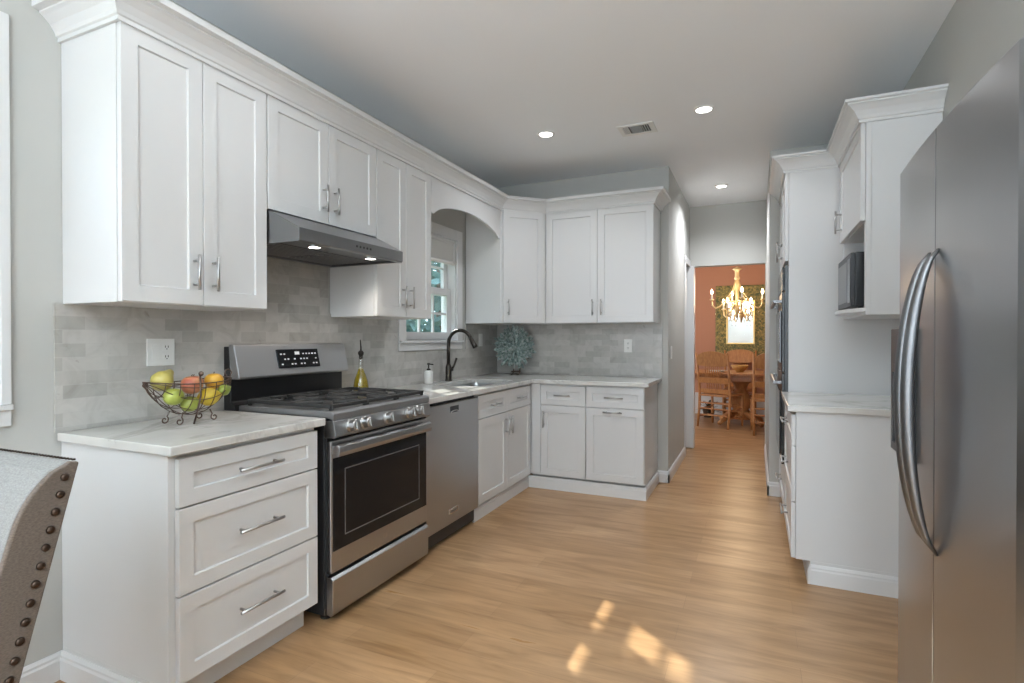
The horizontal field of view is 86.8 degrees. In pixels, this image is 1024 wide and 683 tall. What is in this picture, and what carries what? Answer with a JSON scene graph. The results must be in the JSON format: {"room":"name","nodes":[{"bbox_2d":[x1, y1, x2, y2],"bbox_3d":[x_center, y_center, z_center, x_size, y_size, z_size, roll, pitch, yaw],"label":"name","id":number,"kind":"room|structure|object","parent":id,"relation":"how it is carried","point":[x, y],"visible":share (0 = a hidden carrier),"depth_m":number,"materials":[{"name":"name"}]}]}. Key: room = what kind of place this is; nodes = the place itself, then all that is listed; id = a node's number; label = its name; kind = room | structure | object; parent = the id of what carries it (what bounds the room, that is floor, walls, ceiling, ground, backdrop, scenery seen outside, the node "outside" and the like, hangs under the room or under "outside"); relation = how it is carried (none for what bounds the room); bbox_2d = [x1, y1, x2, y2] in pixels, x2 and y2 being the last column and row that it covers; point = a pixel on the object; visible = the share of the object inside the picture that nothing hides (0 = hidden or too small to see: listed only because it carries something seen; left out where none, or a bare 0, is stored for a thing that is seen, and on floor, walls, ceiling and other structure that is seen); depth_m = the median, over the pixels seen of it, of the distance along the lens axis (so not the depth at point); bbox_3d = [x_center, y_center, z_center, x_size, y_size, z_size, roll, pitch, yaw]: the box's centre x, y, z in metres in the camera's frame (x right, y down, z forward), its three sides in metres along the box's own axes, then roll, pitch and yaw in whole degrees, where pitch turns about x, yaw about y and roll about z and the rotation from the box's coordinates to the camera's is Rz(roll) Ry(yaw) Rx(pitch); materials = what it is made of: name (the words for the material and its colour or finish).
{"room":"kitchen","nodes":[
{"label":"kitchen","id":0,"kind":"room"},
{"bbox_2d":[0,0,495,666],"bbox_3d":[-1.820,-0.125,1.834,0.140,2.739,8.050,0,0,24],"label":"wall","id":1,"kind":"structure","parent":0,"point":[34,47],"depth_m":1.94,"materials":[{"name":"grey paint"}]},
{"bbox_2d":[0,11,13,426],"bbox_3d":[-1.984,-0.410,1.427,0.174,1.405,0.997,0,0,24],"label":"window","id":2,"kind":"structure","parent":1,"relation":"in","point":[6,405],"depth_m":1.84,"materials":[{"name":"white paint"}]},
{"bbox_2d":[19,650,61,682],"bbox_3d":[-2.512,1.207,0.120,0.014,0.100,4.138,0,0,24],"label":"baseboard","id":3,"kind":"structure","parent":1,"relation":"attached to","point":[47,669],"depth_m":1.95,"materials":[{"name":"white paint"}]},
{"bbox_2d":[61,21,266,310],"bbox_3d":[-1.361,-0.625,2.202,0.388,0.970,0.615,0,0,24],"label":"upper cabinet","id":4,"kind":"object","parent":1,"relation":"attached to","point":[164,151],"visible":1,"depth_m":2.00,"materials":[{"name":"white wood"}]},
{"bbox_2d":[31,0,670,213],"bbox_3d":[-0.379,-1.165,3.504,1.167,0.112,4.117,0,1,45],"label":"crown molding","id":5,"kind":"structure","parent":4,"relation":"on","point":[165,21],"depth_m":2.42,"materials":[{"name":"grey paint"}]},
{"bbox_2d":[53,257,496,432],"bbox_3d":[-0.909,-0.137,3.670,0.008,0.918,3.714,0,0,24],"label":"backsplash","id":6,"kind":"structure","parent":1,"relation":"attached to","point":[101,368],"depth_m":2.51,"materials":[{"name":"tile"}]},
{"bbox_2d":[146,339,174,365],"bbox_3d":[-1.506,0.046,2.325,0.009,0.116,0.118,0,0,24],"label":"outlet","id":7,"kind":"object","parent":6,"relation":"attached to","point":[160,352],"visible":1,"depth_m":2.32,"materials":[{"name":"white plastic"}]},
{"bbox_2d":[163,344,169,350],"bbox_3d":[-1.495,0.025,2.345,0.002,0.029,0.032,0,0,24],"label":"receptacle","id":8,"kind":"object","parent":7,"relation":"attached to","point":[166,347],"depth_m":2.34,"materials":[{"name":"white plastic"}]},
{"bbox_2d":[163,354,169,359],"bbox_3d":[-1.495,0.067,2.345,0.002,0.029,0.032,0,0,24],"label":"receptacle","id":9,"kind":"object","parent":7,"relation":"attached to","point":[165,356],"depth_m":2.34,"materials":[{"name":"white plastic"}]},
{"bbox_2d":[479,334,482,345],"bbox_3d":[-0.290,-0.013,5.023,0.009,0.116,0.072,0,0,24],"label":"light switch","id":10,"kind":"object","parent":6,"relation":"attached to","point":[480,335],"visible":1,"depth_m":5.02,"materials":[{"name":"white plastic"}]},
{"bbox_2d":[266,94,375,236],"bbox_3d":[-1.077,-0.854,2.829,0.388,0.520,0.761,0,0,24],"label":"upper cabinet","id":11,"kind":"object","parent":1,"relation":"attached to","point":[317,172],"visible":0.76,"depth_m":2.70,"materials":[{"name":"grey paint"}]},
{"bbox_2d":[267,210,402,267],"bbox_3d":[-1.005,-0.517,2.798,0.528,0.153,0.756,0,0,24],"label":"range hood","id":12,"kind":"object","parent":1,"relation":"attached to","point":[289,238],"visible":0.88,"depth_m":2.65,"materials":[{"name":"silver metal"}]},
{"bbox_2d":[330,149,430,319],"bbox_3d":[-0.802,-0.634,3.441,0.388,0.970,0.577,0,0,24],"label":"upper cabinet","id":13,"kind":"object","parent":1,"relation":"attached to","point":[392,291],"visible":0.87,"depth_m":3.30,"materials":[{"name":"grey paint"}]},
{"bbox_2d":[431,176,499,238],"bbox_3d":[-0.330,-0.998,4.136,0.020,0.252,1.081,0,0,24],"label":"valance","id":14,"kind":"object","parent":13,"relation":"attached to","point":[443,195],"visible":0.98,"depth_m":4.03,"materials":[{"name":"grey paint"}]},
{"bbox_2d":[398,222,463,350],"bbox_3d":[-0.681,-0.438,4.316,0.174,1.010,0.915,0,0,24],"label":"window","id":15,"kind":"structure","parent":1,"relation":"in","point":[447,251],"depth_m":4.55,"materials":[{"name":"white paint"}]},
{"bbox_2d":[431,235,454,265],"bbox_3d":[-0.650,-0.744,4.300,0.041,0.201,0.717,0,0,24],"label":"roller shade","id":16,"kind":"object","parent":15,"relation":"attached to","point":[442,248],"depth_m":4.46,"materials":[{"name":"white fabric"}]},
{"bbox_2d":[466,210,548,324],"bbox_3d":[0.013,-0.644,4.926,0.633,0.970,0.635,0,0,24],"label":"upper cabinet","id":17,"kind":"object","parent":1,"relation":"attached to","point":[506,275],"visible":0.86,"depth_m":4.70,"materials":[{"name":"grey paint"}]},
{"bbox_2d":[55,413,897,682],"bbox_3d":[0.886,1.260,3.175,4.900,0.050,12.900,0,0,24],"label":"floor","id":18,"kind":"structure","parent":0,"point":[698,580],"depth_m":2.56,"materials":[{"name":"brown wood"}]},
{"bbox_2d":[0,448,77,682],"bbox_3d":[-1.312,0.755,0.970,0.506,0.991,0.692,0,0,22],"label":"dining chair","id":19,"kind":"object","parent":18,"relation":"on","point":[35,491],"visible":1,"depth_m":1.12,"materials":[{"name":"grey fabric"}]},
{"bbox_2d":[60,428,317,682],"bbox_3d":[-1.236,0.803,2.153,0.667,0.878,0.651,0,0,24],"label":"base cabinet","id":20,"kind":"object","parent":18,"relation":"on","point":[184,568],"depth_m":1.91,"materials":[{"name":"grey paint"}]},
{"bbox_2d":[57,410,325,456],"bbox_3d":[-1.235,0.348,2.162,0.637,0.032,0.682,0,0,24],"label":"countertop","id":21,"kind":"structure","parent":20,"relation":"on","point":[170,439],"depth_m":2.00,"materials":[{"name":"white stone"}]},
{"bbox_2d":[142,369,231,424],"bbox_3d":[-1.308,0.224,2.213,0.214,0.212,0.384,0,0,24],"label":"fruit bowl","id":22,"kind":"object","parent":21,"relation":"on","point":[145,385],"visible":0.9,"depth_m":2.14,"materials":[{"name":"brown metal"}]},
{"bbox_2d":[150,369,173,390],"bbox_3d":[-1.361,0.152,2.124,0.079,0.082,0.102,0,0,24],"label":"pear","id":23,"kind":"object","parent":22,"relation":"in","point":[167,376],"visible":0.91,"depth_m":2.09,"materials":[{"name":"yellow plant"}]},
{"bbox_2d":[162,387,183,404],"bbox_3d":[-1.318,0.211,2.110,0.074,0.072,0.074,0,0,24],"label":"apple","id":24,"kind":"object","parent":22,"relation":"in","point":[175,399],"visible":0.94,"depth_m":2.08,"materials":[{"name":"green plant"}]},
{"bbox_2d":[180,394,198,411],"bbox_3d":[-1.294,0.247,2.177,0.070,0.069,0.070,0,0,24],"label":"apple","id":25,"kind":"object","parent":22,"relation":"in","point":[185,403],"visible":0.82,"depth_m":2.15,"materials":[{"name":"green plant"}]},
{"bbox_2d":[180,374,202,393],"bbox_3d":[-1.287,0.171,2.178,0.082,0.079,0.082,0,0,24],"label":"peach","id":26,"kind":"object","parent":22,"relation":"in","point":[190,379],"visible":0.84,"depth_m":2.15,"materials":[{"name":"orange plant"}]},
{"bbox_2d":[197,388,221,405],"bbox_3d":[-1.257,0.229,2.245,0.078,0.075,0.079,0,0,1],"label":"lemon","id":27,"kind":"object","parent":22,"relation":"in","point":[210,392],"visible":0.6,"depth_m":2.22,"materials":[{"name":"yellow food"}]},
{"bbox_2d":[204,372,223,388],"bbox_3d":[-1.270,0.165,2.308,0.076,0.074,0.076,0,0,24],"label":"orange","id":28,"kind":"object","parent":22,"relation":"in","point":[214,377],"visible":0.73,"depth_m":2.28,"materials":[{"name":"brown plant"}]},
{"bbox_2d":[217,385,230,395],"bbox_3d":[-1.223,0.206,2.300,0.050,0.048,0.047,0,0,-16],"label":"lime","id":29,"kind":"object","parent":22,"relation":"in","point":[220,389],"visible":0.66,"depth_m":2.29,"materials":[{"name":"green food"}]},
{"bbox_2d":[224,343,431,619],"bbox_3d":[-0.901,0.625,2.814,0.710,1.225,0.779,0,0,24],"label":"gas range","id":30,"kind":"object","parent":18,"relation":"on","point":[371,468],"visible":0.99,"depth_m":2.64,"materials":[{"name":"grey metal"}]},
{"bbox_2d":[239,394,428,420],"bbox_3d":[-0.886,0.323,2.818,0.586,0.042,0.757,0,0,24],"label":"cooktop","id":31,"kind":"object","parent":30,"relation":"in","point":[374,408],"depth_m":2.56,"materials":[{"name":"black metal"}]},
{"bbox_2d":[423,395,477,548],"bbox_3d":[-0.629,0.796,3.492,0.614,0.874,0.636,0,0,24],"label":"dishwasher","id":32,"kind":"object","parent":18,"relation":"on","point":[452,440],"visible":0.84,"depth_m":3.34,"materials":[{"name":"grey metal"}]},
{"bbox_2d":[472,384,529,522],"bbox_3d":[-0.283,0.788,4.254,0.655,0.878,1.027,0,0,24],"label":"base cabinet","id":33,"kind":"object","parent":18,"relation":"on","point":[504,414],"depth_m":4.04,"materials":[{"name":"grey paint"}]},
{"bbox_2d":[387,373,661,403],"bbox_3d":[0.119,0.335,4.011,1.587,0.032,2.231,0,0,24],"label":"countertop","id":34,"kind":"structure","parent":33,"relation":"on","point":[439,391],"depth_m":4.29,"materials":[{"name":"white stone"}]},
{"bbox_2d":[353,340,367,390],"bbox_3d":[-0.947,0.156,3.395,0.098,0.336,0.098,0,0,24],"label":"oil bottle","id":35,"kind":"object","parent":34,"relation":"on","point":[360,380],"visible":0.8,"depth_m":3.37,"materials":[{"name":"yellow"}]},
{"bbox_2d":[424,363,432,383],"bbox_3d":[-0.630,0.240,4.098,0.066,0.156,0.066,0,0,-24],"label":"soap dispenser","id":36,"kind":"object","parent":34,"relation":"on","point":[428,374],"visible":1,"depth_m":4.07,"materials":[{"name":"white ceramic"}]},
{"bbox_2d":[424,370,432,383],"bbox_3d":[-0.630,0.268,4.098,0.065,0.101,0.065,0,0,24],"label":"bottle","id":37,"kind":"object","parent":36,"relation":"attached to","point":[428,374],"depth_m":4.07,"materials":[{"name":"white ceramic"}]},
{"bbox_2d":[445,329,477,380],"bbox_3d":[-0.391,0.107,4.344,0.293,0.420,0.127,0,0,24],"label":"faucet","id":38,"kind":"object","parent":34,"relation":"on","point":[448,370],"visible":1,"depth_m":4.34,"materials":[{"name":"brown metal"}]},
{"bbox_2d":[453,383,495,385],"bbox_3d":[-0.286,0.439,4.218,0.414,0.177,0.664,0,0,24],"label":"sink","id":39,"kind":"object","parent":34,"relation":"in","point":[466,384],"visible":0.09,"depth_m":4.54,"materials":[{"name":"silver metal"}]},
{"bbox_2d":[493,324,535,374],"bbox_3d":[0.025,0.075,5.039,0.424,0.474,0.159,0,0,-14],"label":"plant","id":40,"kind":"object","parent":34,"relation":"on","point":[514,344],"visible":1,"depth_m":5.02,"materials":[{"name":"teal plant"}]},
{"bbox_2d":[530,383,588,481],"bbox_3d":[0.487,0.785,4.712,0.491,0.878,0.655,0,0,24],"label":"base cabinet","id":41,"kind":"object","parent":18,"relation":"on","point":[557,411],"visible":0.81,"depth_m":4.45,"materials":[{"name":"grey paint"}]},
{"bbox_2d":[586,383,657,487],"bbox_3d":[0.923,0.786,4.516,0.462,0.878,0.655,0,0,24],"label":"base cabinet","id":42,"kind":"object","parent":18,"relation":"on","point":[622,422],"visible":0.89,"depth_m":4.27,"materials":[{"name":"grey paint"}]},
{"bbox_2d":[528,471,658,500],"bbox_3d":[0.682,1.175,4.660,1.046,0.098,0.619,0,0,24],"label":"baseboard","id":43,"kind":"structure","parent":42,"relation":"attached to","point":[585,487],"depth_m":4.36,"materials":[{"name":"white paint"}]},
{"bbox_2d":[696,400,720,417],"bbox_3d":[3.119,1.060,8.576,0.327,0.272,0.348,0,0,2],"label":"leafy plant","id":44,"kind":"object","parent":18,"relation":"on","point":[705,411],"visible":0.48,"depth_m":8.54,"materials":[{"name":"green plant"}]},
{"bbox_2d":[695,351,743,429],"bbox_3d":[2.942,0.669,7.680,0.527,1.073,0.485,0,1,-44],"label":"oak chair","id":45,"kind":"object","parent":18,"relation":"on","point":[711,359],"visible":1,"depth_m":7.55,"materials":[{"name":"brown wood"}]},
{"bbox_2d":[695,369,763,427],"bbox_3d":[3.333,0.819,7.893,2.095,0.756,0.878,0,0,24],"label":"dining table","id":46,"kind":"object","parent":18,"relation":"on","point":[740,380],"visible":0.54,"depth_m":7.77,"materials":[{"name":"brown wood"}]},
{"bbox_2d":[731,365,748,371],"bbox_3d":[3.307,0.394,7.858,0.250,0.095,0.250,0,0,24],"label":"bowl","id":47,"kind":"object","parent":46,"relation":"on","point":[738,368],"visible":0.98,"depth_m":7.79,"materials":[{"name":"brown wood"}]},
{"bbox_2d":[722,349,756,414],"bbox_3d":[3.556,0.664,8.460,0.485,1.073,0.527,0,0,24],"label":"oak chair","id":48,"kind":"object","parent":18,"relation":"on","point":[739,356],"visible":0.43,"depth_m":8.63,"materials":[{"name":"brown wood"}]},
{"bbox_2d":[750,353,764,435],"bbox_3d":[3.377,0.674,7.049,0.485,1.073,0.527,0,0,20],"label":"oak chair","id":49,"kind":"object","parent":18,"relation":"on","point":[758,361],"visible":0.36,"depth_m":6.93,"materials":[{"name":"brown wood"}]},
{"bbox_2d":[775,167,899,509],"bbox_3d":[2.202,0.068,3.760,0.665,2.325,0.845,0,0,24],"label":"oven tower","id":50,"kind":"object","parent":18,"relation":"on","point":[828,353],"visible":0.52,"depth_m":3.41,"materials":[{"name":"grey paint"}]},
{"bbox_2d":[770,265,788,463],"bbox_3d":[2.171,0.156,3.775,0.658,1.304,0.809,0,0,24],"label":"wall oven","id":51,"kind":"object","parent":50,"relation":"in","point":[781,383],"visible":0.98,"depth_m":3.54,"materials":[{"name":"black glass"}]},
{"bbox_2d":[779,406,898,598],"bbox_3d":[1.869,0.797,3.025,0.667,0.878,0.769,0,0,24],"label":"base cabinet","id":52,"kind":"object","parent":18,"relation":"on","point":[841,504],"depth_m":2.71,"materials":[{"name":"grey paint"}]},
{"bbox_2d":[781,392,890,416],"bbox_3d":[1.874,0.342,3.010,0.646,0.032,0.784,0,0,24],"label":"countertop","id":53,"kind":"structure","parent":52,"relation":"on","point":[832,403],"depth_m":2.86,"materials":[{"name":"white stone"}]},
{"bbox_2d":[891,37,1023,682],"bbox_3d":[1.380,0.354,1.196,0.879,1.790,0.920,0,0,24],"label":"refrigerator","id":54,"kind":"object","parent":18,"relation":"on","point":[957,347],"visible":1,"depth_m":1.16,"materials":[{"name":"grey metal"}]},
{"bbox_2d":[172,0,955,206],"bbox_3d":[0.261,-1.534,1.791,3.920,0.080,9.700,0,0,24],"label":"ceiling","id":55,"kind":"structure","parent":0,"point":[474,83],"depth_m":3.00,"materials":[{"name":"white paint"}]},
{"bbox_2d":[537,131,553,137],"bbox_3d":[0.246,-1.505,3.937,0.123,0.008,0.123,0,0,24],"label":"recessed light","id":56,"kind":"object","parent":55,"relation":"in","point":[544,134],"visible":1,"depth_m":3.94,"materials":[{"name":"white plastic"}]},
{"bbox_2d":[617,121,657,136],"bbox_3d":[0.888,-1.504,3.840,0.250,0.008,0.200,0,0,24],"label":"ceiling vent","id":57,"kind":"object","parent":55,"relation":"in","point":[644,127],"visible":1,"depth_m":3.83,"materials":[{"name":"white plastic"}]},
{"bbox_2d":[694,105,713,113],"bbox_3d":[1.243,-1.502,3.509,0.123,0.008,0.123,0,0,24],"label":"recessed light","id":58,"kind":"object","parent":55,"relation":"in","point":[703,109],"visible":1,"depth_m":3.51,"materials":[{"name":"white plastic"}]},
{"bbox_2d":[715,184,727,187],"bbox_3d":[2.045,-1.515,5.287,0.123,0.008,0.123,0,0,24],"label":"recessed light","id":59,"kind":"object","parent":55,"relation":"in","point":[719,185],"visible":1,"depth_m":5.28,"materials":[{"name":"white plastic"}]},
{"bbox_2d":[497,166,670,470],"bbox_3d":[0.626,-0.148,5.081,1.650,2.739,0.120,0,0,24],"label":"wall","id":60,"kind":"structure","parent":0,"point":[660,176],"depth_m":4.74,"materials":[{"name":"grey paint"}]},
{"bbox_2d":[497,321,661,377],"bbox_3d":[0.580,0.066,5.030,1.590,0.492,0.008,0,0,24],"label":"backsplash","id":61,"kind":"structure","parent":60,"relation":"attached to","point":[561,349],"depth_m":4.95,"materials":[{"name":"tile"}]},
{"bbox_2d":[624,339,631,351],"bbox_3d":[1.033,0.038,4.817,0.072,0.116,0.008,0,0,24],"label":"outlet","id":62,"kind":"object","parent":61,"relation":"attached to","point":[627,342],"visible":1,"depth_m":4.82,"materials":[{"name":"white plastic"}]},
{"bbox_2d":[546,204,659,323],"bbox_3d":[0.783,-0.643,4.720,0.934,0.970,0.378,0,0,24],"label":"upper cabinet","id":63,"kind":"object","parent":60,"relation":"attached to","point":[603,265],"visible":1,"depth_m":4.57,"materials":[{"name":"grey paint"}]},
{"bbox_2d":[670,172,689,466],"bbox_3d":[1.658,-0.151,5.510,0.120,2.739,1.510,0,0,24],"label":"wall","id":64,"kind":"structure","parent":0,"point":[680,209],"depth_m":5.27,"materials":[{"name":"grey paint"}]},
{"bbox_2d":[658,447,685,482],"bbox_3d":[1.565,1.170,5.252,0.099,0.100,1.214,0,0,24],"label":"baseboard","id":65,"kind":"structure","parent":64,"relation":"attached to","point":[664,476],"depth_m":4.85,"materials":[{"name":"white paint"}]},
{"bbox_2d":[686,200,765,447],"bbox_3d":[2.686,-0.154,5.940,3.700,2.739,0.120,0,0,24],"label":"wall","id":66,"kind":"structure","parent":0,"point":[734,234],"depth_m":6.00,"materials":[{"name":"grey paint"}]},
{"bbox_2d":[684,255,694,448],"bbox_3d":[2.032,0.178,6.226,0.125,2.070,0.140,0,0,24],"label":"trim","id":67,"kind":"structure","parent":66,"relation":"attached to","point":[690,271],"depth_m":6.16,"materials":[{"name":"white paint"}]},
{"bbox_2d":[695,264,764,394],"bbox_3d":[3.479,-0.156,8.917,4.700,2.700,0.120,0,0,24],"label":"wall","id":68,"kind":"structure","parent":0,"point":[707,279],"depth_m":8.94,"materials":[{"name":"orange paint"}]},
{"bbox_2d":[695,392,764,414],"bbox_3d":[3.440,1.022,8.839,4.700,0.345,0.070,0,0,24],"label":"baseboard","id":69,"kind":"structure","parent":68,"relation":"attached to","point":[703,398],"depth_m":8.85,"materials":[{"name":"white paint"}]},
{"bbox_2d":[715,284,764,355],"bbox_3d":[3.681,-0.337,8.725,0.755,1.135,0.058,0,0,24],"label":"wall mirror","id":70,"kind":"object","parent":68,"relation":"attached to","point":[731,333],"visible":0.76,"depth_m":8.71,"materials":[{"name":"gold metal"}]},
{"bbox_2d":[728,302,752,342],"bbox_3d":[3.684,-0.307,8.731,0.415,0.695,0.010,0,0,24],"label":"mirror glass","id":71,"kind":"object","parent":70,"relation":"attached to","point":[740,329],"depth_m":8.73,"materials":[{"name":"white mirror"}]},
{"bbox_2d":[766,144,827,481],"bbox_3d":[2.716,-0.147,4.937,0.700,2.739,1.685,0,0,24],"label":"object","id":72,"kind":"structure","parent":0,"point":[772,205],"depth_m":4.31,"materials":[{"name":"grey paint"}]},
{"bbox_2d":[764,444,780,496],"bbox_3d":[2.461,1.167,5.053,0.174,0.110,1.699,0,0,24],"label":"baseboard","id":73,"kind":"structure","parent":72,"relation":"attached to","point":[773,488],"depth_m":4.31,"materials":[{"name":"white paint"}]},
{"bbox_2d":[903,0,1023,118],"bbox_3d":[1.353,-0.114,0.308,0.620,2.739,7.875,0,0,24],"label":"wall","id":74,"kind":"structure","parent":0,"point":[974,35],"depth_m":2.25,"materials":[{"name":"grey paint"}]},
{"bbox_2d":[834,112,942,319],"bbox_3d":[1.997,-0.611,2.962,0.387,0.955,0.758,0,0,24],"label":"upper cabinet","id":75,"kind":"object","parent":74,"relation":"attached to","point":[871,168],"visible":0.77,"depth_m":2.65,"materials":[{"name":"grey paint"}]},
{"bbox_2d":[835,308,864,316],"bbox_3d":[1.860,-0.160,3.029,0.085,0.022,0.745,0,0,24],"label":"shelf","id":76,"kind":"object","parent":75,"relation":"attached to","point":[856,312],"depth_m":2.85,"materials":[{"name":"grey paint"}]},
{"bbox_2d":[838,251,863,309],"bbox_3d":[1.989,-0.317,2.951,0.314,0.292,0.470,0,0,24],"label":"microwave","id":77,"kind":"object","parent":75,"relation":"in","point":[851,268],"visible":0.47,"depth_m":2.80,"materials":[{"name":"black metal"}]},
{"bbox_2d":[769,83,948,203],"bbox_3d":[2.015,-1.131,3.385,0.705,0.100,1.702,0,0,24],"label":"crown molding","id":78,"kind":"structure","parent":75,"relation":"attached to","point":[854,112],"depth_m":2.68,"materials":[{"name":"grey paint"}]},
{"bbox_3d":[2.879,-1.527,7.576,4.900,0.060,3.040,0,0,24],"label":"ceiling","id":79,"kind":"structure","parent":0,"visible":0},
{"bbox_2d":[710,267,764,317],"bbox_3d":[3.164,-0.874,7.617,0.543,1.245,0.543,0,0,-33],"label":"chandelier","id":80,"kind":"object","parent":79,"relation":"hanging from","point":[736,286],"visible":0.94,"depth_m":7.59,"materials":[{"name":"gold metal"}]},
{"label":"outside","id":81,"kind":"structure","parent":0,"visible":0},
{"bbox_3d":[-6.745,1.757,8.538,13.380,0.120,26.000,0,0,24],"label":"ground","id":82,"kind":"structure","parent":81,"visible":0},
{"bbox_2d":[406,261,440,331],"bbox_3d":[-1.187,-0.794,8.833,2.568,4.989,2.524,0,1,-37],"label":"tree","id":83,"kind":"object","parent":82,"relation":"on","point":[411,326],"visible":0.02,"depth_m":8.02,"materials":[{"name":"green plant"}]},
{"bbox_2d":[411,271,436,330],"bbox_3d":[-2.795,-1.559,12.585,3.605,6.466,3.616,0,0,24],"label":"tree","id":84,"kind":"object","parent":82,"relation":"on","point":[436,271],"visible":0.02,"depth_m":12.55,"materials":[{"name":"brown plant"}]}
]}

